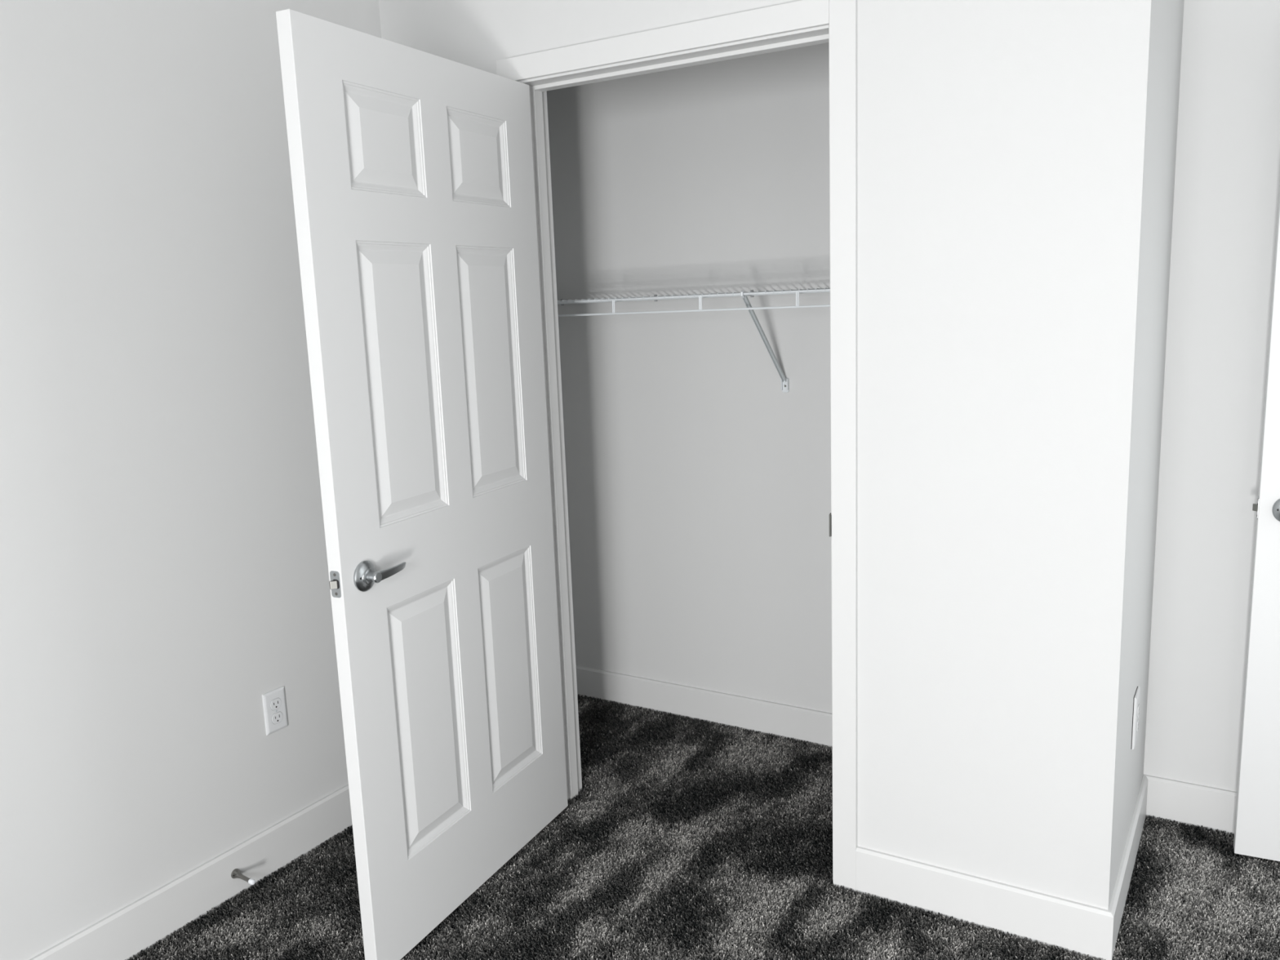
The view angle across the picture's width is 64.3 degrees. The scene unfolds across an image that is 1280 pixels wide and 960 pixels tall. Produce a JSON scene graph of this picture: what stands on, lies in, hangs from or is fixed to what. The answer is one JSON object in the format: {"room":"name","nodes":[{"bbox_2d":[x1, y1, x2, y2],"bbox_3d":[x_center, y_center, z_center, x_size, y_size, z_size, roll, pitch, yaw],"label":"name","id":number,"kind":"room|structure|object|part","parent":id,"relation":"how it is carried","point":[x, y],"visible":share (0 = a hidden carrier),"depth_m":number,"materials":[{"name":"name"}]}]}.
{"room":"bedroom","nodes":[
{"label":"bedroom","id":0,"kind":"room"},
{"bbox_2d":[0,0,381,959],"bbox_3d":[-1.444,-0.159,1.981,0.120,2.700,4.450,4,12,31],"label":"wall","id":1,"kind":"structure","parent":0,"point":[164,566],"depth_m":2.37,"materials":[{"name":"paint"}]},
{"bbox_2d":[29,784,351,959],"bbox_3d":[-1.574,1.186,1.795,0.013,0.129,3.549,4,12,31],"label":"baseboard","id":2,"kind":"structure","parent":1,"relation":"attached to","point":[138,926],"depth_m":2.56,"materials":[{"name":"white paint"}]},
{"bbox_2d":[231,868,255,884],"bbox_3d":[-1.017,1.020,2.613,0.075,0.026,0.025,4,12,31],"label":"door stop","id":3,"kind":"object","parent":1,"relation":"attached to","point":[236,873],"visible":1,"depth_m":2.62,"materials":[{"name":"silver metal"}]},
{"bbox_3d":[-1.012,1.023,2.612,0.037,0.015,0.013,4,12,31],"label":"rod","id":4,"kind":"part","parent":3,"relation":"part of","materials":[{"name":"silver metal"}]},
{"bbox_2d":[262,685,288,735],"bbox_3d":[-0.974,0.617,2.721,0.008,0.114,0.070,4,12,31],"label":"wall outlet","id":5,"kind":"object","parent":1,"relation":"attached to","point":[274,707],"visible":1,"depth_m":2.71,"materials":[{"name":"white plastic"}]},
{"bbox_2d":[270,697,281,710],"bbox_3d":[-0.973,0.598,2.716,0.004,0.030,0.036,4,12,31],"label":"receptacle","id":6,"kind":"object","parent":5,"relation":"attached to","point":[275,703],"depth_m":2.71,"materials":[{"name":"grey plastic"}]},
{"bbox_2d":[271,711,282,724],"bbox_3d":[-0.971,0.636,2.723,0.004,0.030,0.036,4,12,31],"label":"receptacle","id":7,"kind":"object","parent":5,"relation":"attached to","point":[277,716],"depth_m":2.72,"materials":[{"name":"grey plastic"}]},
{"bbox_2d":[135,697,1279,959],"bbox_3d":[0.388,1.354,1.086,4.354,0.100,4.550,4,12,31],"label":"floor","id":8,"kind":"structure","parent":0,"point":[699,872],"depth_m":2.52,"materials":[{"name":"black carpet"}]},
{"bbox_2d":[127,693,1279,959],"bbox_3d":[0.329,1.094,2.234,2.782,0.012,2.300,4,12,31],"label":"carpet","id":9,"kind":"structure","parent":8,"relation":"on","point":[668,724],"depth_m":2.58,"materials":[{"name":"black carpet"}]},
{"bbox_2d":[378,0,1157,910],"bbox_3d":[0.172,-0.329,2.594,1.982,2.700,0.117,4,12,31],"label":"wall","id":10,"kind":"structure","parent":0,"point":[1004,146],"depth_m":2.21,"materials":[{"name":"paint"}]},
{"bbox_2d":[275,8,568,959],"bbox_3d":[-0.457,0.040,2.473,0.115,2.032,0.868,3,11,25],"label":"door","id":11,"kind":"structure","parent":10,"relation":"in","point":[412,169],"depth_m":2.35,"materials":[{"name":"white paint"}]},
{"bbox_3d":[-0.632,0.217,2.115,0.025,0.057,0.002,3,11,26],"label":"latch plate","id":12,"kind":"part","parent":11,"relation":"part of","materials":[{"name":"silver metal"}]},
{"bbox_3d":[-0.580,0.205,2.162,0.016,0.066,0.066,3,11,26],"label":"lever handle","id":13,"kind":"part","parent":11,"relation":"part of","materials":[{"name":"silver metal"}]},
{"bbox_3d":[-0.555,-0.722,2.180,0.035,0.213,0.250,3,11,26],"label":"panel","id":14,"kind":"part","parent":11,"relation":"part of","materials":[{"name":"white paint"}]},
{"bbox_3d":[-0.537,0.197,2.196,0.013,0.025,0.108,2,11,23],"label":"lever","id":15,"kind":"part","parent":11,"relation":"part of","materials":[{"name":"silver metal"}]},
{"bbox_3d":[-0.536,-0.217,2.270,0.035,0.609,0.250,3,11,26],"label":"panel","id":16,"kind":"part","parent":11,"relation":"part of","materials":[{"name":"white paint"}]},
{"bbox_3d":[-0.507,0.556,2.408,0.035,0.606,0.250,3,11,26],"label":"panel","id":17,"kind":"part","parent":11,"relation":"part of","materials":[{"name":"white paint"}]},
{"bbox_3d":[-0.404,-0.782,2.487,0.035,0.213,0.250,3,11,26],"label":"panel","id":18,"kind":"part","parent":11,"relation":"part of","materials":[{"name":"white paint"}]},
{"bbox_3d":[-0.385,-0.278,2.577,0.035,0.609,0.250,3,11,26],"label":"panel","id":19,"kind":"part","parent":11,"relation":"part of","materials":[{"name":"white paint"}]},
{"bbox_3d":[-0.356,0.496,2.715,0.035,0.606,0.250,3,11,26],"label":"panel","id":20,"kind":"part","parent":11,"relation":"part of","materials":[{"name":"white paint"}]},
{"bbox_2d":[495,0,857,891],"bbox_3d":[0.109,-0.172,2.657,0.990,2.372,0.134,4,12,31],"label":"door frame","id":21,"kind":"structure","parent":10,"relation":"attached to","point":[802,23],"depth_m":2.45,"materials":[{"name":"white paint"}]},
{"bbox_3d":[0.019,-1.056,2.465,0.930,0.059,0.013,4,12,31],"label":"casing","id":22,"kind":"part","parent":21,"relation":"part of","materials":[{"name":"white paint"}]},
{"bbox_3d":[0.475,-0.134,2.367,0.060,2.372,0.013,4,12,31],"label":"casing","id":23,"kind":"part","parent":21,"relation":"part of","materials":[{"name":"white paint"}]},
{"bbox_2d":[855,846,1113,959],"bbox_3d":[0.793,0.993,2.397,0.587,0.121,0.013,4,12,31],"label":"baseboard","id":24,"kind":"structure","parent":10,"relation":"attached to","point":[1082,928],"depth_m":2.38,"materials":[{"name":"white paint"}]},
{"bbox_2d":[546,0,1279,791],"bbox_3d":[1.072,-0.421,2.919,3.169,2.700,0.171,4,12,31],"label":"wall","id":25,"kind":"structure","parent":0,"point":[699,488],"depth_m":3.28,"materials":[{"name":"paint"}]},
{"bbox_2d":[557,288,830,392],"bbox_3d":[0.404,-0.412,3.074,1.855,0.326,0.316,4,12,31],"label":"wire shelf","id":26,"kind":"object","parent":25,"relation":"attached to","point":[784,381],"visible":0.48,"depth_m":3.06,"materials":[{"name":"white metal"}]},
{"bbox_3d":[-0.083,-0.540,3.173,0.010,0.045,0.007,4,12,31],"label":"post","id":27,"kind":"part","parent":26,"relation":"part of","materials":[{"name":"white metal"}]},
{"bbox_3d":[0.321,-0.536,2.925,1.855,0.007,0.007,4,12,31],"label":"rail","id":28,"kind":"part","parent":26,"relation":"part of","materials":[{"name":"white metal"}]},
{"bbox_3d":[0.321,-0.494,2.930,1.855,0.006,0.007,4,12,31],"label":"rail","id":29,"kind":"part","parent":26,"relation":"part of","materials":[{"name":"white metal"}]},
{"bbox_3d":[0.179,-0.524,3.014,0.010,0.045,0.007,4,12,31],"label":"post","id":30,"kind":"part","parent":26,"relation":"part of","materials":[{"name":"white metal"}]},
{"bbox_3d":[0.442,-0.507,2.854,0.010,0.045,0.007,4,12,31],"label":"post","id":31,"kind":"part","parent":26,"relation":"part of","materials":[{"name":"white metal"}]},
{"bbox_2d":[576,665,831,746],"bbox_3d":[0.530,0.821,3.426,1.866,0.118,0.013,4,12,31],"label":"baseboard","id":32,"kind":"structure","parent":25,"relation":"attached to","point":[811,726],"depth_m":3.59,"materials":[{"name":"white paint"}]},
{"bbox_2d":[1144,774,1237,834],"bbox_3d":[1.867,0.918,2.585,1.066,0.121,0.013,4,12,31],"label":"baseboard","id":33,"kind":"structure","parent":25,"relation":"attached to","point":[1210,807],"depth_m":2.79,"materials":[{"name":"white paint"}]},
{"bbox_2d":[1115,0,1184,881],"bbox_3d":[1.158,-0.335,2.415,0.115,2.700,0.612,4,12,31],"label":"wall","id":34,"kind":"structure","parent":0,"point":[1170,15],"depth_m":2.38,"materials":[{"name":"paint"}]},
{"bbox_2d":[1108,774,1147,959],"bbox_3d":[1.228,0.948,2.553,0.013,0.121,0.741,4,12,31],"label":"baseboard","id":35,"kind":"structure","parent":34,"relation":"attached to","point":[1117,905],"depth_m":2.49,"materials":[{"name":"white paint"}]},
{"bbox_2d":[1130,685,1140,749],"bbox_3d":[1.221,0.585,2.504,0.010,0.134,0.084,4,12,31],"label":"wall outlet","id":36,"kind":"object","parent":34,"relation":"attached to","point":[1137,695],"visible":1,"depth_m":2.48,"materials":[{"name":"plastic"}]},
{"bbox_2d":[1136,718,1138,732],"bbox_3d":[1.224,0.604,2.506,0.004,0.030,0.036,4,12,31],"label":"receptacle","id":37,"kind":"object","parent":36,"relation":"attached to","point":[1137,719],"depth_m":2.49,"materials":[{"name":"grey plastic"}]},
{"bbox_2d":[1137,703,1139,717],"bbox_3d":[1.223,0.566,2.499,0.004,0.030,0.036,4,12,31],"label":"receptacle","id":38,"kind":"object","parent":36,"relation":"attached to","point":[1138,704],"depth_m":2.49,"materials":[{"name":"grey plastic"}]},
{"bbox_3d":[1.188,0.054,0.224,0.120,2.700,4.379,4,12,31],"label":"wall","id":39,"kind":"structure","parent":0,"visible":0},
{"bbox_2d":[1233,189,1279,861],"bbox_3d":[1.864,-0.015,2.281,0.829,2.032,0.076,3,11,25],"label":"door","id":40,"kind":"structure","parent":39,"relation":"in","point":[1257,819],"depth_m":2.53,"materials":[{"name":"white paint"}]},
{"bbox_3d":[1.513,0.068,2.491,0.002,0.057,0.025,3,11,26],"label":"latch plate","id":41,"kind":"part","parent":40,"relation":"part of","materials":[{"name":"silver metal"}]},
{"bbox_3d":[1.556,0.074,2.441,0.066,0.066,0.016,3,11,26],"label":"lever handle","id":42,"kind":"part","parent":40,"relation":"part of","materials":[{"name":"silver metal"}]}
]}

